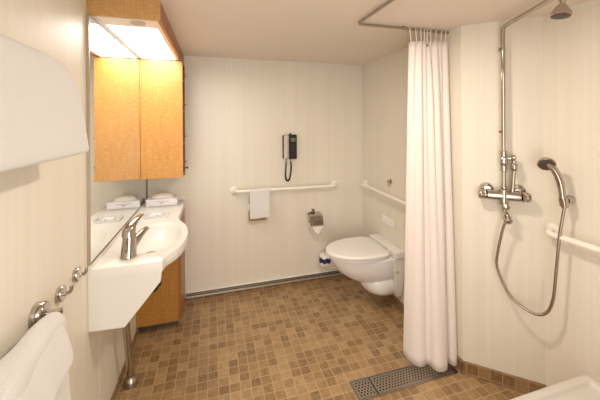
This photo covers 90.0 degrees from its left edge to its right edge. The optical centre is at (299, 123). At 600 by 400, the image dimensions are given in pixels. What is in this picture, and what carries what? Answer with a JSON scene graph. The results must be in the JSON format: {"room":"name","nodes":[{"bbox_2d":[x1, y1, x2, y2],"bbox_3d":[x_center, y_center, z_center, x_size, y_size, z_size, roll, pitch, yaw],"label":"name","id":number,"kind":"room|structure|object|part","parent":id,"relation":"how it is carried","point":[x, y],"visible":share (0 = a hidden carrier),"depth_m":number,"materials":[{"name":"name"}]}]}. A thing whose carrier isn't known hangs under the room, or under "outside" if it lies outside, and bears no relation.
{"room":"accessible bathroom","nodes":[
{"label":"accessible bathroom","id":0,"kind":"room"},
{"bbox_2d":[0,0,139,399],"bbox_3d":[-0.847,0.466,0.922,0.060,2.078,3.146,0,0,-16],"label":"wall","id":1,"kind":"structure","parent":0,"point":[43,206],"depth_m":1.04,"materials":[{"name":"beige paint"}]},
{"bbox_2d":[28,300,63,328],"bbox_3d":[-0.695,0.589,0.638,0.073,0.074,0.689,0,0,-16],"label":"robe hook","id":2,"kind":"object","parent":1,"relation":"attached to","point":[40,308],"visible":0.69,"depth_m":0.91,"materials":[{"name":"silver metal"}]},
{"bbox_2d":[0,312,72,399],"bbox_3d":[-0.667,0.764,0.718,0.129,0.445,0.432,0,0,-16],"label":"hand towel","id":3,"kind":"object","parent":2,"relation":"hanging from","point":[37,367],"visible":1,"depth_m":0.76,"materials":[{"name":"white fabric"}]},
{"bbox_2d":[54,285,73,302],"bbox_3d":[-0.834,0.604,1.069,0.046,0.054,0.054,0,0,-16],"label":"robe hook","id":4,"kind":"object","parent":1,"relation":"attached to","point":[61,292],"visible":1,"depth_m":1.06,"materials":[{"name":"silver metal"}]},
{"bbox_3d":[-0.830,0.597,1.070,0.037,0.031,0.012,0,0,-16],"label":"hook arm","id":5,"kind":"part","parent":4,"relation":"part of","materials":[{"name":"silver metal"}]},
{"bbox_2d":[72,267,87,282],"bbox_3d":[-0.871,0.601,1.196,0.046,0.054,0.054,0,0,-16],"label":"robe hook","id":6,"kind":"object","parent":1,"relation":"attached to","point":[77,273],"visible":1,"depth_m":1.18,"materials":[{"name":"silver metal"}]},
{"bbox_3d":[-0.866,0.593,1.197,0.037,0.031,0.012,0,0,-16],"label":"hook arm","id":7,"kind":"part","parent":6,"relation":"part of","materials":[{"name":"silver metal"}]},
{"bbox_2d":[97,22,99,365],"bbox_3d":[-0.966,0.437,1.440,0.001,2.018,0.003,0,0,-16],"label":"trim","id":8,"kind":"structure","parent":1,"relation":"attached to","point":[97,22],"depth_m":1.44,"materials":[{"name":"beige laminate"}]},
{"bbox_2d":[86,15,147,265],"bbox_3d":[-1.087,0.072,1.875,0.016,1.100,1.182,0,0,-16],"label":"wall mirror","id":9,"kind":"object","parent":1,"relation":"attached to","point":[116,190],"visible":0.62,"depth_m":1.58,"materials":[{"name":"clear glass"}]},
{"bbox_2d":[111,327,140,399],"bbox_3d":[-0.807,1.483,0.932,0.010,0.045,3.146,0,0,-16],"label":"baseboard","id":10,"kind":"structure","parent":1,"relation":"attached to","point":[123,370],"depth_m":1.76,"materials":[{"name":"brown tile"}]},
{"bbox_2d":[86,0,183,63],"bbox_3d":[-0.957,-0.525,1.917,0.297,0.093,1.176,0,0,-16],"label":"light canopy","id":11,"kind":"object","parent":1,"relation":"attached to","point":[143,27],"visible":0.94,"depth_m":1.51,"materials":[{"name":"brown wood"}]},
{"bbox_3d":[-0.953,-0.491,1.885,0.228,0.006,0.781,0,0,-16],"label":"light panel","id":12,"kind":"part","parent":11,"relation":"part of","materials":[{"name":"white plastic"}]},
{"bbox_2d":[88,196,187,331],"bbox_3d":[-0.907,0.785,1.928,0.388,0.355,1.179,0,0,-16],"label":"washbasin","id":13,"kind":"object","parent":1,"relation":"attached to","point":[117,287],"visible":0.91,"depth_m":1.37,"materials":[{"name":"white ceramic"}]},
{"bbox_2d":[91,200,187,280],"bbox_3d":[-0.900,0.699,1.929,0.373,0.118,1.178,0,0,-16],"label":"countertop","id":14,"kind":"structure","parent":13,"relation":"on","point":[168,236],"depth_m":1.59,"materials":[{"name":"white ceramic"}]},
{"bbox_2d":[120,214,148,259],"bbox_3d":[-0.822,0.552,1.494,0.074,0.179,0.184,0,0,1],"label":"faucet","id":15,"kind":"object","parent":14,"relation":"on","point":[131,239],"visible":1,"depth_m":1.43,"materials":[{"name":"silver metal"}]},
{"bbox_3d":[-0.812,0.501,1.478,0.059,0.077,0.141,0,0,14],"label":"lever","id":16,"kind":"part","parent":15,"relation":"part of","materials":[{"name":"silver metal"}]},
{"bbox_3d":[-0.817,0.581,1.511,0.044,0.084,0.150,0,0,3],"label":"spout","id":17,"kind":"part","parent":15,"relation":"part of","materials":[{"name":"silver metal"}]},
{"bbox_2d":[143,211,168,219],"bbox_3d":[-0.985,0.631,2.058,0.150,0.016,0.095,0,0,-16],"label":"soap dish","id":18,"kind":"object","parent":13,"relation":"on","point":[164,214],"visible":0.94,"depth_m":2.03,"materials":[{"name":"white ceramic"}]},
{"bbox_2d":[149,213,161,216],"bbox_3d":[-0.988,0.626,2.051,0.070,0.016,0.046,0,0,-16],"label":"soap bar","id":19,"kind":"object","parent":18,"relation":"in","point":[152,214],"visible":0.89,"depth_m":2.04,"materials":[{"name":"white"}]},
{"bbox_2d":[146,193,178,206],"bbox_3d":[-1.094,0.596,2.391,0.225,0.087,0.116,0,0,-16],"label":"tissue box","id":20,"kind":"object","parent":13,"relation":"on","point":[160,199],"visible":1,"depth_m":2.35,"materials":[{"name":"white"}]},
{"bbox_2d":[140,59,187,178],"bbox_3d":[-1.066,-0.022,2.380,0.316,0.910,0.225,0,0,-16],"label":"upper cabinet","id":21,"kind":"object","parent":1,"relation":"attached to","point":[162,83],"visible":1,"depth_m":2.27,"materials":[{"name":"brown wood"}]},
{"bbox_2d":[148,56,362,297],"bbox_3d":[-0.320,0.463,2.745,2.089,2.078,0.060,0,0,-16],"label":"wall","id":22,"kind":"structure","parent":0,"point":[238,112],"depth_m":2.71,"materials":[{"name":"beige paint"}]},
{"bbox_2d":[247,203,265,220],"bbox_3d":[-0.385,0.782,2.673,0.167,0.160,0.040,0,0,-16],"label":"dispenser","id":23,"kind":"object","parent":22,"relation":"attached to","point":[247,203],"visible":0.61,"depth_m":2.65,"materials":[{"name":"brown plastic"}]},
{"bbox_2d":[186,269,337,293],"bbox_3d":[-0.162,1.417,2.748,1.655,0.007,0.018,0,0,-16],"label":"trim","id":24,"kind":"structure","parent":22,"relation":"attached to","point":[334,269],"depth_m":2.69,"materials":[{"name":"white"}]},
{"bbox_2d":[186,270,339,296],"bbox_3d":[-0.164,1.435,2.753,1.655,0.028,0.008,0,0,-16],"label":"trim","id":25,"kind":"structure","parent":22,"relation":"attached to","point":[338,270],"depth_m":2.69,"materials":[{"name":"grey metal"}]},
{"bbox_2d":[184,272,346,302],"bbox_3d":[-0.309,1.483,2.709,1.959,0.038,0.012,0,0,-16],"label":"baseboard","id":26,"kind":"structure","parent":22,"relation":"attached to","point":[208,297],"depth_m":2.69,"materials":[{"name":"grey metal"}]},
{"bbox_2d":[230,181,337,194],"bbox_3d":[-0.114,0.589,2.735,1.022,0.079,0.074,0,0,-16],"label":"grab bar","id":27,"kind":"object","parent":22,"relation":"attached to","point":[234,190],"visible":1,"depth_m":2.71,"materials":[{"name":"white plastic"}]},
{"bbox_2d":[249,187,269,218],"bbox_3d":[-0.355,0.698,2.638,0.181,0.263,0.052,0,0,-16],"label":"hand towel","id":28,"kind":"object","parent":27,"relation":"hanging from","point":[259,198],"visible":1,"depth_m":2.62,"materials":[{"name":"white fabric"}]},
{"bbox_2d":[282,133,296,181],"bbox_3d":[-0.091,0.310,2.747,0.130,0.442,0.064,0,0,-16],"label":"wall phone","id":29,"kind":"object","parent":22,"relation":"attached to","point":[289,142],"visible":1,"depth_m":2.74,"materials":[{"name":"black plastic"}]},
{"bbox_3d":[-0.106,0.428,2.743,0.071,0.206,0.021,0,0,-16],"label":"coiled cord","id":30,"kind":"part","parent":29,"relation":"part of","materials":[{"name":"black plastic"}]},
{"bbox_2d":[307,208,323,226],"bbox_3d":[0.136,0.869,2.785,0.130,0.132,0.116,0,0,-16],"label":"paper holder","id":31,"kind":"object","parent":22,"relation":"attached to","point":[316,218],"visible":1,"depth_m":2.75,"materials":[{"name":"silver metal"}]},
{"bbox_2d":[309,217,322,234],"bbox_3d":[0.142,0.934,2.785,0.104,0.166,0.104,0,0,-16],"label":"toilet roll","id":32,"kind":"object","parent":31,"relation":"on","point":[317,229],"visible":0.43,"depth_m":2.74,"materials":[{"name":"white paper"}]},
{"bbox_3d":[0.228,1.264,2.818,0.056,0.190,0.103,0,0,-16],"label":"holder","id":33,"kind":"object","parent":22,"relation":"attached to","visible":0},
{"bbox_2d":[319,252,330,266],"bbox_3d":[0.234,1.265,2.795,0.110,0.104,0.110,0,0,-16],"label":"toilet roll","id":34,"kind":"object","parent":33,"relation":"on","point":[324,259],"visible":0.89,"depth_m":2.75,"materials":[{"name":"white paper"}]},
{"bbox_2d":[115,277,524,399],"bbox_3d":[0.340,1.538,1.266,2.559,0.080,3.306,0,0,-16],"label":"floor","id":35,"kind":"structure","parent":0,"point":[307,341],"depth_m":1.99,"materials":[{"name":"brown ceramic mosaic tile"},{"name":"grout"}]},
{"bbox_2d":[122,321,137,389],"bbox_3d":[-0.950,1.105,1.637,0.072,0.808,0.274,0,0,-16],"label":"support leg","id":36,"kind":"object","parent":35,"relation":"on","point":[131,380],"visible":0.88,"depth_m":1.68,"materials":[{"name":"silver metal"}]},
{"bbox_2d":[136,209,184,329],"bbox_3d":[-1.061,1.100,2.315,0.296,0.812,0.322,0,0,-16],"label":"base cabinet","id":37,"kind":"object","parent":35,"relation":"on","point":[163,307],"visible":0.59,"depth_m":2.18,"materials":[{"name":"orange wood"}]},
{"bbox_3d":[-1.028,1.069,2.166,0.278,0.750,0.018,0,0,-16],"label":"panel","id":38,"kind":"part","parent":37,"relation":"part of","materials":[{"name":"orange wood"}]},
{"bbox_3d":[-0.928,1.072,2.354,0.018,0.756,0.322,0,0,-16],"label":"panel","id":39,"kind":"part","parent":37,"relation":"part of","materials":[{"name":"brown wood"}]},
{"bbox_2d":[349,363,458,399],"bbox_3d":[0.616,1.494,1.766,0.660,0.004,0.130,0,0,-16],"label":"floor drain","id":40,"kind":"object","parent":35,"relation":"on","point":[387,382],"visible":0.91,"depth_m":1.74,"materials":[{"name":"silver metal"}]},
{"bbox_2d":[510,375,599,399],"bbox_3d":[1.010,1.270,0.994,0.520,0.446,0.410,0,0,-16],"label":"stool","id":41,"kind":"object","parent":35,"relation":"on","point":[582,387],"visible":1,"depth_m":1.18,"materials":[{"name":"white plastic"}]},
{"bbox_2d":[160,0,589,64],"bbox_3d":[0.327,-0.620,1.266,2.559,0.080,3.306,0,0,-16],"label":"ceiling","id":42,"kind":"structure","parent":0,"point":[316,31],"depth_m":1.72,"materials":[{"name":"beige paint"}]},
{"bbox_2d":[358,0,448,33],"bbox_3d":[0.903,-0.574,0.845,0.644,0.019,2.014,0,0,-16],"label":"curtain rod","id":43,"kind":"object","parent":42,"relation":"attached to","point":[360,23],"visible":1,"depth_m":1.74,"materials":[{"name":"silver metal"}]},
{"bbox_2d":[403,27,456,371],"bbox_3d":[0.798,0.439,1.837,0.302,2.052,0.136,0,0,2],"label":"shower curtain","id":44,"kind":"object","parent":43,"relation":"hanging from","point":[430,334],"visible":1,"depth_m":1.82,"materials":[{"name":"white fabric"}]},
{"bbox_2d":[362,26,462,359],"bbox_3d":[0.826,0.456,2.400,0.060,2.078,1.241,0,0,-16],"label":"wall","id":45,"kind":"structure","parent":0,"point":[384,79],"depth_m":2.45,"materials":[{"name":"beige paint"}]},
{"bbox_2d":[326,234,404,296],"bbox_3d":[0.488,1.191,2.436,0.576,0.396,0.410,0,0,-16],"label":"toilet","id":46,"kind":"object","parent":45,"relation":"attached to","point":[373,261],"visible":0.99,"depth_m":2.33,"materials":[{"name":"white ceramic"}]},
{"bbox_3d":[0.434,1.009,2.420,0.465,0.030,0.410,0,0,-16],"label":"lid","id":47,"kind":"part","parent":46,"relation":"part of","materials":[{"name":"white plastic"}]},
{"bbox_3d":[0.438,1.034,2.421,0.452,0.016,0.396,0,0,-16],"label":"seat","id":48,"kind":"part","parent":46,"relation":"part of","materials":[{"name":"white plastic"}]},
{"bbox_3d":[0.499,1.158,2.439,0.550,0.228,0.384,0,0,-16],"label":"bowl","id":49,"kind":"part","parent":46,"relation":"part of","materials":[{"name":"white ceramic"}]},
{"bbox_2d":[361,180,405,205],"bbox_3d":[0.732,0.592,2.495,0.069,0.089,0.957,0,0,-16],"label":"grab bar","id":50,"kind":"object","parent":45,"relation":"attached to","point":[364,183],"visible":0.58,"depth_m":2.52,"materials":[{"name":"white plastic"}]},
{"bbox_2d":[382,214,394,228],"bbox_3d":[0.747,0.832,2.544,0.016,0.070,0.192,0,0,-16],"label":"flush plate","id":51,"kind":"object","parent":45,"relation":"attached to","point":[386,220],"visible":1,"depth_m":2.52,"materials":[{"name":"white plastic"}]},
{"bbox_2d":[385,294,462,373],"bbox_3d":[0.799,1.458,2.389,0.010,0.075,1.245,0,0,-16],"label":"baseboard","id":52,"kind":"structure","parent":45,"relation":"attached to","point":[399,305],"depth_m":2.38,"materials":[{"name":"brown tile"}]},
{"bbox_2d":[461,15,544,383],"bbox_3d":[1.166,0.454,1.746,0.405,2.078,0.092,0,0,28],"label":"wall","id":53,"kind":"structure","parent":0,"point":[499,335],"depth_m":1.71,"materials":[{"name":"beige paint"}]},
{"bbox_2d":[463,361,544,393],"bbox_3d":[1.151,1.455,1.708,0.391,0.075,0.010,0,0,25],"label":"baseboard","id":54,"kind":"structure","parent":53,"relation":"attached to","point":[516,383],"depth_m":1.71,"materials":[{"name":"brown ceramic tile"},{"name":"grout"}]},
{"bbox_2d":[478,182,531,223],"bbox_3d":[1.131,0.447,1.667,0.246,0.212,0.096,0,0,25],"label":"shower mixer","id":55,"kind":"object","parent":53,"relation":"attached to","point":[486,190],"visible":0.96,"depth_m":1.65,"materials":[{"name":"silver metal"}]},
{"bbox_3d":[1.036,0.401,1.707,0.041,0.057,0.057,0,0,25],"label":"handle","id":56,"kind":"part","parent":55,"relation":"part of","materials":[{"name":"silver metal"}]},
{"bbox_3d":[1.121,0.455,1.638,0.036,0.038,0.035,0,0,25],"label":"knob","id":57,"kind":"part","parent":55,"relation":"part of","materials":[{"name":"silver metal"}]},
{"bbox_3d":[1.221,0.399,1.619,0.041,0.057,0.057,0,0,25],"label":"handle","id":58,"kind":"part","parent":55,"relation":"part of","materials":[{"name":"silver metal"}]},
{"bbox_2d":[495,208,565,315],"bbox_3d":[1.198,0.703,1.573,0.039,0.583,0.299,0,0,-45],"label":"shower hose","id":59,"kind":"object","parent":55,"relation":"attached to","point":[552,301],"visible":1,"depth_m":1.52,"materials":[{"name":"silver metal"}]},
{"bbox_2d":[498,0,553,191],"bbox_3d":[1.135,-0.083,1.470,0.084,0.943,0.488,0,0,4],"label":"shower riser","id":60,"kind":"object","parent":53,"relation":"attached to","point":[503,159],"visible":1,"depth_m":1.65,"materials":[{"name":"silver metal"}]},
{"bbox_2d":[549,0,572,19],"bbox_3d":[1.079,-0.478,1.242,0.074,0.083,0.074,0,0,-16],"label":"shower head","id":61,"kind":"object","parent":60,"relation":"attached to","point":[562,10],"visible":1,"depth_m":1.23},
{"bbox_2d":[543,0,599,385],"bbox_3d":[1.619,0.451,0.857,0.060,2.078,1.650,0,0,-19],"label":"wall","id":62,"kind":"structure","parent":0,"point":[571,45],"depth_m":1.50,"materials":[{"name":"beige paint"}]},
{"bbox_2d":[558,195,575,206],"bbox_3d":[1.323,0.386,1.495,0.093,0.048,0.046,0,0,-24],"label":"holder","id":63,"kind":"object","parent":62,"relation":"attached to","point":[570,199],"visible":0.87,"depth_m":1.48,"materials":[{"name":"silver metal"}]},
{"bbox_2d":[537,157,567,207],"bbox_3d":[1.254,0.292,1.490,0.125,0.250,0.059,0,0,29],"label":"shower","id":64,"kind":"object","parent":63,"relation":"in","point":[544,163],"visible":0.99,"depth_m":1.48,"materials":[{"name":"silver metal"}]},
{"bbox_3d":[1.270,0.300,1.487,0.097,0.233,0.036,0,0,19],"label":"handle","id":65,"kind":"part","parent":64,"relation":"part of","materials":[{"name":"silver metal"}]},
{"bbox_2d":[545,223,599,253],"bbox_3d":[1.449,0.575,1.147,0.084,0.093,0.974,0,0,-19],"label":"grab bar","id":66,"kind":"object","parent":62,"relation":"attached to","point":[551,230],"visible":0.94,"depth_m":1.45,"materials":[{"name":"white plastic"}]},
{"bbox_3d":[-0.678,-0.111,0.579,0.081,0.044,0.634,0,0,-16],"label":"towel rack","id":67,"kind":"object","parent":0,"visible":0},
{"bbox_2d":[0,34,89,171],"bbox_3d":[-0.645,-0.046,0.625,0.127,0.291,0.719,0,0,-16],"label":"bath towel","id":68,"kind":"object","parent":67,"relation":"hanging from","point":[42,116],"visible":1,"depth_m":0.69,"materials":[{"name":"white fabric"}]}
]}

